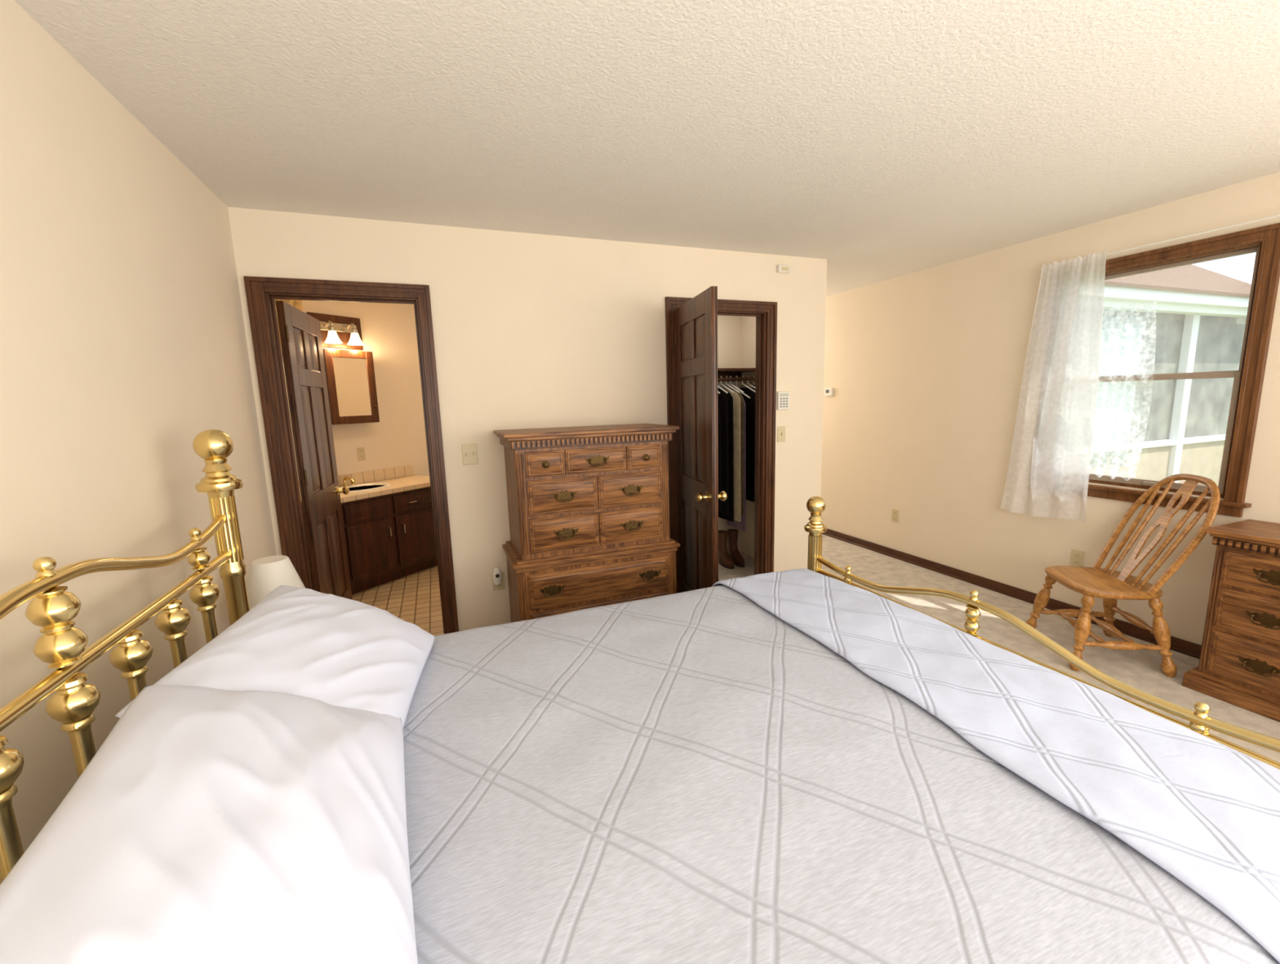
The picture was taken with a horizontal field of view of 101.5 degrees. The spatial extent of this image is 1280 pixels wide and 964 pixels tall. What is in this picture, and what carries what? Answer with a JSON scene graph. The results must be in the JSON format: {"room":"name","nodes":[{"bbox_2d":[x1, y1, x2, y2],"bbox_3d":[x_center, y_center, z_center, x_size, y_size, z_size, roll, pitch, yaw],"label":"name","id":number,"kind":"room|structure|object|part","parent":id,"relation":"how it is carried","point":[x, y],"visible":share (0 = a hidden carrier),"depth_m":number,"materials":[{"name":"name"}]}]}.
{"room":"bedroom","nodes":[
{"label":"bedroom","id":0,"kind":"room"},
{"bbox_2d":[0,0,276,853],"bbox_3d":[-1.147,0.205,0.515,0.120,2.440,4.930,-5,10,-21],"label":"wall","id":1,"kind":"structure","parent":0,"point":[123,339],"depth_m":1.42,"materials":[{"name":"paint"}]},
{"bbox_2d":[281,300,429,484],"bbox_3d":[-2.811,-0.325,4.158,0.096,2.440,3.050,4,10,29],"label":"wall","id":2,"kind":"structure","parent":0,"point":[388,331],"depth_m":4.84,"materials":[{"name":"paint"}]},
{"bbox_2d":[274,298,303,355],"bbox_3d":[-2.769,-1.192,3.966,0.043,0.450,0.420,4,10,29],"label":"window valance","id":3,"kind":"object","parent":2,"relation":"attached to","point":[296,304],"visible":0.04,"depth_m":4.08,"materials":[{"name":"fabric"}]},
{"bbox_2d":[306,311,364,350],"bbox_3d":[-2.480,-1.256,4.349,0.190,0.270,0.440,4,10,29],"label":"vanity light","id":4,"kind":"object","parent":2,"relation":"attached to","point":[336,331],"visible":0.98,"depth_m":4.38,"materials":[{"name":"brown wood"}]},
{"bbox_3d":[-2.535,-1.270,4.261,0.121,0.089,0.052,4,10,29],"label":"arm","id":5,"kind":"part","parent":4,"relation":"part of","materials":[{"name":"metal"}]},
{"bbox_3d":[-2.503,-1.182,4.258,0.132,0.095,0.132,4,10,29],"label":"lamp shade","id":6,"kind":"part","parent":4,"relation":"part of","materials":[{"name":"white glass"}]},
{"bbox_3d":[-2.442,-1.298,4.424,0.121,0.089,0.052,4,10,29],"label":"arm","id":7,"kind":"part","parent":4,"relation":"part of","materials":[{"name":"metal"}]},
{"bbox_3d":[-2.409,-1.210,4.421,0.132,0.095,0.132,4,10,29],"label":"lamp shade","id":8,"kind":"part","parent":4,"relation":"part of","materials":[{"name":"white glass"}]},
{"bbox_2d":[322,348,379,424],"bbox_3d":[-2.472,-0.805,4.446,0.158,0.610,0.420,4,10,29],"label":"medicine cabinet","id":9,"kind":"object","parent":2,"relation":"attached to","point":[349,374],"visible":0.98,"depth_m":4.41,"materials":[{"name":"brown wood"}]},
{"bbox_2d":[333,357,372,416],"bbox_3d":[-2.436,-0.803,4.425,0.012,0.480,0.290,4,10,29],"label":"mirror","id":10,"kind":"object","parent":9,"relation":"attached to","point":[352,377],"depth_m":4.42,"materials":[{"name":"clear glass"}]},
{"bbox_2d":[356,447,365,460],"bbox_3d":[-2.477,-0.250,4.650,0.010,0.115,0.070,4,10,30],"label":"electrical outlet","id":11,"kind":"object","parent":2,"relation":"attached to","point":[361,451],"visible":1,"depth_m":4.65,"materials":[{"name":"beige plastic"}]},
{"bbox_2d":[227,207,826,631],"bbox_3d":[-0.299,-0.274,3.397,3.593,2.440,0.110,-5,10,-21],"label":"wall","id":12,"kind":"structure","parent":0,"point":[531,331],"depth_m":3.16,"materials":[{"name":"paint"}]},
{"bbox_2d":[275,300,352,599],"bbox_3d":[-1.968,-0.001,3.220,0.175,2.023,0.699,-4,9,-17],"label":"door","id":13,"kind":"structure","parent":12,"relation":"in","point":[300,337],"depth_m":3.10,"materials":[{"name":"brown wood"}]},
{"bbox_3d":[-2.001,0.057,3.520,0.070,0.064,0.064,-4,9,-17],"label":"knob","id":14,"kind":"part","parent":13,"relation":"part of","materials":[{"name":"gold metal"}]},
{"bbox_2d":[243,275,458,634],"bbox_3d":[-1.544,-0.005,2.938,0.845,2.120,0.148,-5,10,-21],"label":"trim","id":15,"kind":"structure","parent":12,"relation":"attached to","point":[261,292],"depth_m":2.77,"materials":[{"name":"brown wood"}]},
{"bbox_2d":[462,444,478,465],"bbox_3d":[-0.998,-0.162,3.068,0.085,0.120,0.016,-5,10,-21],"label":"light switch","id":16,"kind":"object","parent":12,"relation":"attached to","point":[469,451],"visible":1,"depth_m":3.07,"materials":[{"name":"beige plastic"}]},
{"bbox_2d":[492,571,505,591],"bbox_3d":[-0.875,0.614,3.234,0.070,0.115,0.010,-5,10,-21],"label":"electrical outlet","id":17,"kind":"object","parent":12,"relation":"attached to","point":[501,586],"visible":0.4,"depth_m":3.24,"materials":[{"name":"beige plastic"}]},
{"bbox_2d":[492,567,502,585],"bbox_3d":[-0.872,0.573,3.188,0.054,0.105,0.053,-5,10,-21],"label":"night light","id":18,"kind":"object","parent":17,"relation":"attached to","point":[496,574],"visible":1,"depth_m":3.17,"materials":[{"name":"white plastic"}]},
{"bbox_2d":[674,286,727,592],"bbox_3d":[0.341,-0.065,3.209,0.175,2.028,0.719,-3,9,-11],"label":"door","id":19,"kind":"structure","parent":12,"relation":"in","point":[695,332],"depth_m":3.08,"materials":[{"name":"brown wood"}]},
{"bbox_3d":[0.350,0.086,2.930,0.070,0.064,0.064,-3,9,-11],"label":"knob","id":20,"kind":"part","parent":19,"relation":"part of","materials":[{"name":"gold metal"}]},
{"bbox_3d":[0.453,0.080,2.950,0.070,0.064,0.064,-3,9,-11],"label":"knob","id":21,"kind":"part","parent":19,"relation":"part of","materials":[{"name":"gold metal"}]},
{"bbox_2d":[665,297,777,593],"bbox_3d":[0.569,-0.191,3.748,0.855,2.120,0.148,-5,10,-21],"label":"trim","id":22,"kind":"structure","parent":12,"relation":"attached to","point":[765,313],"depth_m":3.73,"materials":[{"name":"brown wood"}]},
{"bbox_2d":[777,426,785,442],"bbox_3d":[1.045,-0.352,3.850,0.070,0.115,0.016,-5,10,-21],"label":"light switch","id":23,"kind":"object","parent":12,"relation":"attached to","point":[780,430],"visible":1,"depth_m":3.85,"materials":[{"name":"beige plastic"}]},
{"bbox_2d":[776,391,789,409],"bbox_3d":[1.044,-0.593,3.809,0.100,0.130,0.025,-5,10,-21],"label":"alarm keypad","id":24,"kind":"object","parent":12,"relation":"attached to","point":[783,397],"visible":1,"depth_m":3.80,"materials":[{"name":"white plastic"}]},
{"bbox_2d":[777,265,790,273],"bbox_3d":[1.007,-1.490,3.658,0.100,0.050,0.033,-5,10,-21],"label":"sensor","id":25,"kind":"object","parent":12,"relation":"attached to","point":[780,268],"visible":1,"depth_m":3.64,"materials":[{"name":"white plastic"}]},
{"bbox_2d":[13,0,1279,297],"bbox_3d":[-0.149,-1.429,2.542,6.051,0.100,8.620,-5,10,-21],"label":"ceiling","id":26,"kind":"structure","parent":0,"point":[877,140],"depth_m":1.77,"materials":[{"name":"white paint"}]},
{"bbox_2d":[717,315,740,554],"bbox_3d":[0.303,-0.415,4.190,1.663,2.440,0.950,-5,10,-21],"label":"wall","id":27,"kind":"structure","parent":0,"point":[728,326],"depth_m":4.70,"materials":[{"name":"paint"}]},
{"bbox_2d":[717,368,755,382],"bbox_3d":[0.259,-0.876,4.311,1.573,0.095,0.390,-5,10,-21],"label":"closet shelf","id":28,"kind":"object","parent":27,"relation":"attached to","point":[723,372],"visible":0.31,"depth_m":4.52,"materials":[{"name":"brown wood"}]},
{"bbox_2d":[717,377,755,381],"bbox_3d":[0.309,-0.821,4.193,1.573,0.030,0.030,-5,10,-21],"label":"closet rod","id":29,"kind":"object","parent":27,"relation":"attached to","point":[719,379],"visible":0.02,"depth_m":4.37,"materials":[{"name":"brown wood"}]},
{"bbox_2d":[717,391,721,511],"bbox_3d":[0.562,-0.326,4.366,0.064,1.095,0.445,-5,10,-21],"label":"clothing","id":30,"kind":"object","parent":29,"relation":"hanging from","point":[718,397],"visible":0.17,"depth_m":4.18,"materials":[{"name":"fabric"}]},
{"bbox_2d":[717,385,728,517],"bbox_3d":[0.631,-0.307,4.396,0.059,1.145,0.445,-5,10,-21],"label":"clothing","id":31,"kind":"object","parent":29,"relation":"hanging from","point":[723,398],"visible":0.28,"depth_m":4.23,"materials":[{"name":"fabric"}]},
{"bbox_2d":[718,376,734,521],"bbox_3d":[0.686,-0.287,4.421,0.048,1.195,0.404,-5,10,-21],"label":"clothing","id":32,"kind":"object","parent":29,"relation":"hanging from","point":[731,434],"visible":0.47,"depth_m":4.27,"materials":[{"name":"fabric"}]},
{"bbox_2d":[720,376,741,521],"bbox_3d":[0.733,-0.291,4.438,0.040,1.195,0.466,-5,10,-21],"label":"clothing","id":33,"kind":"object","parent":29,"relation":"hanging from","point":[736,399],"visible":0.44,"depth_m":4.28,"materials":[{"name":"fabric"}]},
{"bbox_2d":[724,376,743,515],"bbox_3d":[0.770,-0.320,4.449,0.034,1.145,0.424,-5,10,-21],"label":"clothing","id":34,"kind":"object","parent":29,"relation":"hanging from","point":[740,394],"visible":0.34,"depth_m":4.28,"materials":[{"name":"fabric"}]},
{"bbox_2d":[727,376,750,531],"bbox_3d":[0.827,-0.245,4.483,0.055,1.305,0.404,-5,10,-21],"label":"clothing","id":35,"kind":"object","parent":29,"relation":"hanging from","point":[741,525],"visible":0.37,"depth_m":4.39,"materials":[{"name":"fabric"}]},
{"bbox_2d":[734,375,755,502],"bbox_3d":[0.875,-0.378,4.482,0.049,1.045,0.445,-5,10,-21],"label":"clothing","id":36,"kind":"object","parent":29,"relation":"hanging from","point":[750,402],"visible":0.44,"depth_m":4.35,"materials":[{"name":"fabric"}]},
{"bbox_2d":[742,375,755,394],"bbox_3d":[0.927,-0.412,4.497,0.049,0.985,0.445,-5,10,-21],"label":"clothes hanger","id":37,"kind":"object","parent":29,"relation":"hanging from","point":[748,375],"visible":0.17,"depth_m":4.41,"materials":[{"name":"plastic"}]},
{"bbox_2d":[740,315,755,557],"bbox_3d":[0.705,-0.645,5.575,0.110,2.440,3.270,-5,10,-21],"label":"wall","id":38,"kind":"structure","parent":0,"point":[748,324],"depth_m":4.70,"materials":[{"name":"paint"}]},
{"bbox_2d":[351,533,1279,762],"bbox_3d":[0.012,1.071,2.974,5.851,0.100,8.620,-5,10,-21],"label":"floor","id":39,"kind":"structure","parent":0,"point":[1141,669],"depth_m":3.43,"materials":[{"name":"carpet"}]},
{"bbox_2d":[298,465,437,595],"bbox_3d":[-2.268,0.386,4.500,0.590,0.900,1.260,4,10,29],"label":"bathroom vanity","id":40,"kind":"object","parent":39,"relation":"on","point":[389,534],"visible":0.61,"depth_m":4.37,"materials":[{"name":"brown wood"}]},
{"bbox_2d":[300,475,430,502],"bbox_3d":[-2.284,0.044,4.450,0.539,0.008,1.260,4,10,29],"label":"countertop","id":41,"kind":"structure","parent":40,"relation":"on","point":[397,482],"depth_m":4.64,"materials":[{"name":"tile"}]},
{"bbox_2d":[338,475,357,487],"bbox_3d":[-2.474,-0.001,4.435,0.154,0.096,0.180,4,10,29],"label":"faucet","id":42,"kind":"object","parent":41,"relation":"on","point":[352,480],"visible":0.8,"depth_m":4.45,"materials":[{"name":"gold metal"}]},
{"bbox_2d":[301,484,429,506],"bbox_3d":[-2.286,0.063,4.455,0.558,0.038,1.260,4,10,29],"label":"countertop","id":43,"kind":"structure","parent":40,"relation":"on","point":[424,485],"depth_m":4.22,"materials":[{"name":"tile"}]},
{"bbox_2d":[339,482,391,493],"bbox_3d":[-2.318,0.065,4.356,0.370,0.050,0.470,4,10,29],"label":"sink","id":44,"kind":"object","parent":43,"relation":"in","point":[366,485],"visible":0.56,"depth_m":4.41,"materials":[{"name":"white ceramic"}]},
{"bbox_3d":[-2.159,0.225,4.152,0.024,0.140,0.380,4,10,29],"label":"drawer","id":45,"kind":"part","parent":40,"relation":"part of","materials":[{"name":"brown wood"}]},
{"bbox_3d":[-2.150,0.531,4.201,0.024,0.420,0.380,4,10,29],"label":"door","id":46,"kind":"part","parent":40,"relation":"part of","materials":[{"name":"brown wood"}]},
{"bbox_3d":[-1.941,0.160,4.530,0.024,0.140,0.420,4,10,29],"label":"drawer","id":47,"kind":"part","parent":40,"relation":"part of","materials":[{"name":"brown wood"}]},
{"bbox_3d":[-1.933,0.466,4.578,0.024,0.420,0.420,4,10,29],"label":"door","id":48,"kind":"part","parent":40,"relation":"part of","materials":[{"name":"brown wood"}]},
{"bbox_2d":[493,423,679,622],"bbox_3d":[-0.297,0.338,3.127,0.985,1.315,0.514,-5,10,-21],"label":"dresser","id":49,"kind":"object","parent":39,"relation":"on","point":[588,506],"visible":0.85,"depth_m":2.90,"materials":[{"name":"brown wood"}]},
{"bbox_3d":[-0.504,-0.096,2.777,0.205,0.136,0.044,-5,10,-21],"label":"drawer","id":50,"kind":"part","parent":49,"relation":"part of","materials":[{"name":"brown wood"}]},
{"bbox_3d":[-0.492,-0.090,2.741,0.040,0.040,0.033,-5,10,-21],"label":"knob","id":51,"kind":"part","parent":49,"relation":"part of","materials":[{"name":"gold metal"}]},
{"bbox_3d":[-0.470,0.595,2.833,0.139,0.070,0.030,-5,10,-21],"label":"handle","id":52,"kind":"part","parent":49,"relation":"part of","materials":[{"name":"gold metal"}]},
{"bbox_3d":[-0.417,0.074,2.837,0.380,0.192,0.044,-5,10,-21],"label":"drawer","id":53,"kind":"part","parent":49,"relation":"part of","materials":[{"name":"brown wood"}]},
{"bbox_3d":[-0.412,0.278,2.869,0.380,0.192,0.044,-5,10,-21],"label":"drawer","id":54,"kind":"part","parent":49,"relation":"part of","materials":[{"name":"brown wood"}]},
{"bbox_3d":[-0.402,0.080,2.803,0.139,0.070,0.030,-5,10,-21],"label":"handle","id":55,"kind":"part","parent":49,"relation":"part of","materials":[{"name":"gold metal"}]},
{"bbox_3d":[-0.396,0.284,2.836,0.139,0.070,0.030,-5,10,-21],"label":"handle","id":56,"kind":"part","parent":49,"relation":"part of","materials":[{"name":"gold metal"}]},
{"bbox_3d":[-0.319,-0.272,3.045,0.985,0.084,0.485,-5,10,-21],"label":"cornice","id":57,"kind":"part","parent":49,"relation":"part of","materials":[{"name":"brown wood"}]},
{"bbox_3d":[-0.301,0.387,3.151,0.975,0.062,0.480,-5,10,-21],"label":"waist moulding","id":58,"kind":"part","parent":49,"relation":"part of","materials":[{"name":"brown wood"}]},
{"bbox_3d":[-0.237,-0.227,2.842,0.907,0.034,0.017,-5,10,-21],"label":"dentil trim","id":59,"kind":"part","parent":49,"relation":"part of","materials":[{"name":"brown wood"}]},
{"bbox_3d":[-0.241,-0.119,2.878,0.345,0.136,0.044,-5,10,-21],"label":"drawer","id":60,"kind":"part","parent":49,"relation":"part of","materials":[{"name":"brown wood"}]},
{"bbox_3d":[-0.228,-0.113,2.844,0.139,0.070,0.030,-5,10,-21],"label":"handle","id":61,"kind":"part","parent":49,"relation":"part of","materials":[{"name":"gold metal"}]},
{"bbox_3d":[-0.216,0.565,2.970,0.825,0.197,0.044,-5,10,-21],"label":"drawer","id":62,"kind":"part","parent":49,"relation":"part of","materials":[{"name":"brown wood"}]},
{"bbox_3d":[-0.210,0.789,3.005,0.825,0.217,0.044,-5,10,-21],"label":"drawer","id":63,"kind":"part","parent":49,"relation":"part of","materials":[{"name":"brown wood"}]},
{"bbox_3d":[-0.056,0.042,2.975,0.380,0.192,0.044,-5,10,-21],"label":"drawer","id":64,"kind":"part","parent":49,"relation":"part of","materials":[{"name":"brown wood"}]},
{"bbox_3d":[-0.050,0.246,3.007,0.380,0.192,0.044,-5,10,-21],"label":"drawer","id":65,"kind":"part","parent":49,"relation":"part of","materials":[{"name":"brown wood"}]},
{"bbox_3d":[-0.044,0.048,2.941,0.139,0.070,0.030,-5,10,-21],"label":"handle","id":66,"kind":"part","parent":49,"relation":"part of","materials":[{"name":"gold metal"}]},
{"bbox_3d":[-0.038,0.252,2.973,0.139,0.070,0.030,-5,10,-21],"label":"handle","id":67,"kind":"part","parent":49,"relation":"part of","materials":[{"name":"gold metal"}]},
{"bbox_3d":[0.021,-0.142,2.979,0.205,0.136,0.044,-5,10,-21],"label":"drawer","id":68,"kind":"part","parent":49,"relation":"part of","materials":[{"name":"brown wood"}]},
{"bbox_3d":[0.037,-0.137,2.944,0.040,0.040,0.033,-5,10,-21],"label":"knob","id":69,"kind":"part","parent":49,"relation":"part of","materials":[{"name":"gold metal"}]},
{"bbox_3d":[0.065,0.548,3.039,0.139,0.070,0.030,-5,10,-21],"label":"handle","id":70,"kind":"part","parent":49,"relation":"part of","materials":[{"name":"gold metal"}]},
{"bbox_2d":[0,429,1279,884],"bbox_3d":[0.070,0.543,1.454,2.553,1.414,1.824,-5,10,-21],"label":"bed","id":71,"kind":"object","parent":39,"relation":"on","point":[61,645],"visible":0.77,"depth_m":1.26,"materials":[{"name":"gold metal"}]},
{"bbox_3d":[-1.072,0.223,0.954,0.028,0.116,1.706,-5,10,-21],"label":"rail","id":72,"kind":"part","parent":71,"relation":"part of","materials":[{"name":"gold metal"}]},
{"bbox_3d":[-1.069,0.353,0.975,0.028,0.029,1.700,-5,10,-21],"label":"rail","id":73,"kind":"part","parent":71,"relation":"part of","materials":[{"name":"gold metal"}]},
{"bbox_3d":[-1.368,0.637,1.821,0.072,1.192,0.072,-5,10,-21],"label":"post","id":74,"kind":"part","parent":71,"relation":"part of","materials":[{"name":"gold metal"}]},
{"bbox_3d":[0.904,0.648,2.723,0.072,0.765,0.072,-5,10,-21],"label":"post","id":75,"kind":"part","parent":71,"relation":"part of","materials":[{"name":"gold metal"}]},
{"bbox_2d":[402,585,1279,963],"bbox_3d":[0.133,0.876,1.387,2.236,0.544,1.909,-5,10,-21],"label":"bedspread","id":76,"kind":"object","parent":71,"relation":"on","point":[695,776],"visible":0.55,"depth_m":1.02,"materials":[{"name":"grey fabric"}]},
{"bbox_2d":[0,684,417,963],"bbox_3d":[-0.618,0.572,0.816,0.460,0.299,0.858,-6,10,-26],"label":"pillow","id":77,"kind":"object","parent":76,"relation":"on","point":[209,825],"visible":1,"depth_m":0.73,"materials":[{"name":"white fabric"}]},
{"bbox_2d":[115,585,435,729],"bbox_3d":[-0.861,0.490,1.419,0.457,0.290,0.752,-4,9,-13],"label":"pillow","id":78,"kind":"object","parent":76,"relation":"on","point":[331,649],"visible":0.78,"depth_m":1.33,"materials":[{"name":"white fabric"}]},
{"bbox_2d":[711,568,1279,963],"bbox_3d":[0.910,0.795,1.683,0.598,0.564,1.955,-5,10,-21],"label":"quilt","id":79,"kind":"object","parent":76,"relation":"on","point":[1205,811],"visible":0.88,"depth_m":1.19,"materials":[{"name":"white fabric"}]},
{"bbox_3d":[1.206,0.480,1.895,0.028,0.121,1.705,-5,10,-21],"label":"rail","id":80,"kind":"part","parent":71,"relation":"part of","materials":[{"name":"gold metal"}]},
{"bbox_3d":[1.209,0.563,1.908,0.025,0.026,1.700,-5,10,-21],"label":"rail","id":81,"kind":"part","parent":71,"relation":"part of","materials":[{"name":"gold metal"}]},
{"bbox_2d":[718,530,733,568],"bbox_3d":[0.757,0.594,4.606,0.092,0.292,0.232,-5,10,-21],"label":"boot","id":82,"kind":"object","parent":39,"relation":"on","point":[725,559],"visible":0.93,"depth_m":4.61,"materials":[{"name":"brown leather"}]},
{"bbox_2d":[727,528,745,567],"bbox_3d":[0.860,0.585,4.645,0.092,0.292,0.232,-5,10,-21],"label":"boot","id":83,"kind":"object","parent":39,"relation":"on","point":[738,560],"visible":0.89,"depth_m":4.65,"materials":[{"name":"brown leather"}]},
{"bbox_2d":[1025,473,1220,677],"bbox_3d":[2.606,0.461,2.850,0.617,1.011,0.520,0,9,11],"label":"dining chair","id":84,"kind":"object","parent":39,"relation":"on","point":[1112,585],"visible":1,"depth_m":2.76,"materials":[{"name":"brown wood"}]},
{"bbox_3d":[2.406,0.726,3.141,0.064,0.408,0.138,-8,11,-35],"label":"leg","id":85,"kind":"part","parent":84,"relation":"part of","materials":[{"name":"brown wood"}]},
{"bbox_3d":[2.328,0.789,2.753,0.138,0.408,0.064,-7,10,-31],"label":"leg","id":86,"kind":"part","parent":84,"relation":"part of","materials":[{"name":"brown wood"}]},
{"bbox_3d":[2.539,0.549,2.878,0.420,0.036,0.476,0,9,11],"label":"seat","id":87,"kind":"part","parent":84,"relation":"part of","materials":[{"name":"brown wood"}]},
{"bbox_3d":[2.761,0.727,3.070,0.138,0.408,0.064,-7,10,-31],"label":"leg","id":88,"kind":"part","parent":84,"relation":"part of","materials":[{"name":"brown wood"}]},
{"bbox_3d":[2.683,0.791,2.682,0.064,0.408,0.138,-8,11,-35],"label":"leg","id":89,"kind":"part","parent":84,"relation":"part of","materials":[{"name":"brown wood"}]},
{"bbox_2d":[1182,519,1279,722],"bbox_3d":[3.126,0.699,1.901,0.429,0.800,1.505,-5,10,-21],"label":"dresser","id":90,"kind":"object","parent":39,"relation":"on","point":[1239,664],"visible":1,"depth_m":2.38,"materials":[{"name":"brown wood"}]},
{"bbox_3d":[3.125,0.341,1.847,0.410,0.075,1.505,-5,10,-21],"label":"cornice","id":91,"kind":"part","parent":90,"relation":"part of","materials":[{"name":"brown wood"}]},
{"bbox_3d":[2.814,0.834,2.291,0.044,0.210,0.455,-5,10,-21],"label":"drawer","id":92,"kind":"part","parent":90,"relation":"part of","materials":[{"name":"brown wood"}]},
{"bbox_3d":[2.949,0.371,1.783,0.017,0.032,1.446,-5,10,-21],"label":"dentil trim","id":93,"kind":"part","parent":90,"relation":"part of","materials":[{"name":"brown wood"}]},
{"bbox_3d":[2.808,0.616,2.256,0.044,0.200,0.455,-5,10,-21],"label":"drawer","id":94,"kind":"part","parent":90,"relation":"part of","materials":[{"name":"brown wood"}]},
{"bbox_3d":[2.803,0.421,2.225,0.044,0.165,0.455,-5,10,-21],"label":"drawer","id":95,"kind":"part","parent":90,"relation":"part of","materials":[{"name":"brown wood"}]},
{"bbox_3d":[2.758,0.830,2.330,0.030,0.069,0.139,-5,10,-21],"label":"handle","id":96,"kind":"part","parent":90,"relation":"part of","materials":[{"name":"gold metal"}]},
{"bbox_3d":[2.752,0.613,2.296,0.030,0.069,0.139,-5,10,-21],"label":"handle","id":97,"kind":"part","parent":90,"relation":"part of","materials":[{"name":"gold metal"}]},
{"bbox_3d":[2.747,0.418,2.265,0.030,0.069,0.139,-5,10,-21],"label":"handle","id":98,"kind":"part","parent":90,"relation":"part of","materials":[{"name":"gold metal"}]},
{"bbox_3d":[-1.447,0.906,2.187,0.320,0.550,0.360,-5,10,-21],"label":"nightstand","id":99,"kind":"object","parent":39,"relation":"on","visible":0},
{"bbox_2d":[246,555,305,609],"bbox_3d":[-1.461,0.473,2.096,0.230,0.335,0.230,-5,10,-21],"label":"table lamp","id":100,"kind":"object","parent":99,"relation":"on","point":[266,574],"visible":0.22,"depth_m":2.02,"materials":[{"name":"white fabric"}]},
{"bbox_2d":[820,172,1279,644],"bbox_3d":[2.668,-0.405,3.712,0.140,2.440,8.200,-5,10,-21],"label":"wall","id":101,"kind":"structure","parent":0,"point":[924,369],"depth_m":3.90,"materials":[{"name":"paint"}]},
{"bbox_2d":[824,387,833,395],"bbox_3d":[1.920,-0.916,5.317,0.024,0.080,0.110,-5,10,-21],"label":"thermostat","id":102,"kind":"object","parent":101,"relation":"attached to","point":[828,391],"visible":1,"depth_m":5.30,"materials":[{"name":"white plastic"}]},
{"bbox_2d":[891,508,898,522],"bbox_3d":[2.281,0.300,4.672,0.010,0.115,0.070,-5,10,-21],"label":"electrical outlet","id":103,"kind":"object","parent":101,"relation":"attached to","point":[895,512],"visible":1,"depth_m":4.67,"materials":[{"name":"beige plastic"}]},
{"bbox_2d":[822,528,1201,658],"bbox_3d":[2.169,0.600,5.019,0.020,0.075,5.500,-5,10,-21],"label":"baseboard","id":104,"kind":"structure","parent":101,"relation":"attached to","point":[1179,645],"depth_m":3.83,"materials":[{"name":"brown wood"}]},
{"bbox_2d":[1069,548,1084,566],"bbox_3d":[2.804,0.494,3.355,0.010,0.115,0.070,-5,10,-21],"label":"electrical outlet","id":105,"kind":"object","parent":101,"relation":"attached to","point":[1077,556],"visible":0.84,"depth_m":3.35,"materials":[{"name":"beige plastic"}]},
{"bbox_2d":[1072,560,1079,564],"bbox_3d":[2.802,0.517,3.358,0.003,0.032,0.032,-5,10,-21],"label":"socket","id":106,"kind":"object","parent":105,"relation":"attached to","point":[1074,562],"depth_m":3.36,"materials":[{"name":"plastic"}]},
{"bbox_2d":[1073,552,1079,557],"bbox_3d":[2.800,0.470,3.351,0.003,0.032,0.032,-5,10,-21],"label":"socket","id":107,"kind":"object","parent":105,"relation":"attached to","point":[1075,554],"depth_m":3.35,"materials":[{"name":"plastic"}]},
{"bbox_2d":[1039,214,1279,271],"bbox_3d":[2.797,-1.291,2.862,0.073,0.017,1.112,-5,10,-21],"label":"curtain rod","id":108,"kind":"object","parent":101,"relation":"attached to","point":[1277,215],"visible":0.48,"depth_m":2.66,"materials":[{"name":"white plastic"}]},
{"bbox_2d":[1000,249,1155,522],"bbox_3d":[2.701,-0.558,3.265,0.124,1.625,0.734,-5,10,-21],"label":"curtain","id":109,"kind":"object","parent":108,"relation":"hanging from","point":[1049,468],"visible":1,"depth_m":3.25,"materials":[{"name":"fabric"}]},
{"bbox_3d":[2.631,-0.568,3.340,0.048,1.625,0.542,-5,10,-21],"label":"panel","id":110,"kind":"part","parent":109,"relation":"part of","materials":[{"name":"white fabric"}]},
{"bbox_3d":[2.801,-0.529,3.166,0.012,1.012,0.470,-5,10,-21],"label":"lace panel","id":111,"kind":"part","parent":109,"relation":"part of","materials":[{"name":"white fabric"}]},
{"bbox_2d":[1087,222,1279,517],"bbox_3d":[2.903,-0.588,3.018,0.208,1.405,1.050,-5,10,-21],"label":"window","id":112,"kind":"structure","parent":101,"relation":"in","point":[1251,380],"depth_m":2.64,"materials":[{"name":"brown wood"}]},
{"bbox_2d":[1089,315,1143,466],"bbox_3d":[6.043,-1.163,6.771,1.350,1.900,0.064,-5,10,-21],"label":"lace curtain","id":113,"kind":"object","parent":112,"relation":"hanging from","point":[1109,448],"depth_m":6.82,"materials":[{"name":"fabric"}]},
{"bbox_3d":[2.893,-0.302,3.057,0.030,0.630,0.830,-5,10,-21],"label":"sash","id":114,"kind":"part","parent":112,"relation":"part of","materials":[{"name":"glass"}]},
{"bbox_3d":[2.908,-0.899,2.974,0.030,0.623,0.830,-5,10,-21],"label":"sash","id":115,"kind":"part","parent":112,"relation":"part of","materials":[{"name":"glass"}]},
{"label":"outside","id":116,"kind":"structure","parent":0,"visible":0},
{"bbox_3d":[14.009,0.098,9.910,25.189,0.100,32.000,-5,10,-21],"label":"lawn","id":117,"kind":"structure","parent":116,"visible":0},
{"bbox_2d":[1088,264,1251,486],"bbox_3d":[7.086,-1.943,8.006,9.500,4.900,2.700,-5,10,-21],"label":"porch","id":118,"kind":"object","parent":117,"relation":"on","point":[1201,314],"visible":0.24,"depth_m":7.29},
{"bbox_3d":[7.481,-0.557,7.433,9.000,0.080,0.080,-5,10,-21],"label":"rail","id":119,"kind":"part","parent":118,"relation":"part of","materials":[{"name":"white wood"}]},
{"bbox_3d":[7.705,-0.903,7.470,0.160,2.980,0.100,-5,10,-21],"label":"post","id":120,"kind":"part","parent":118,"relation":"part of","materials":[{"name":"white wood"}]}
]}

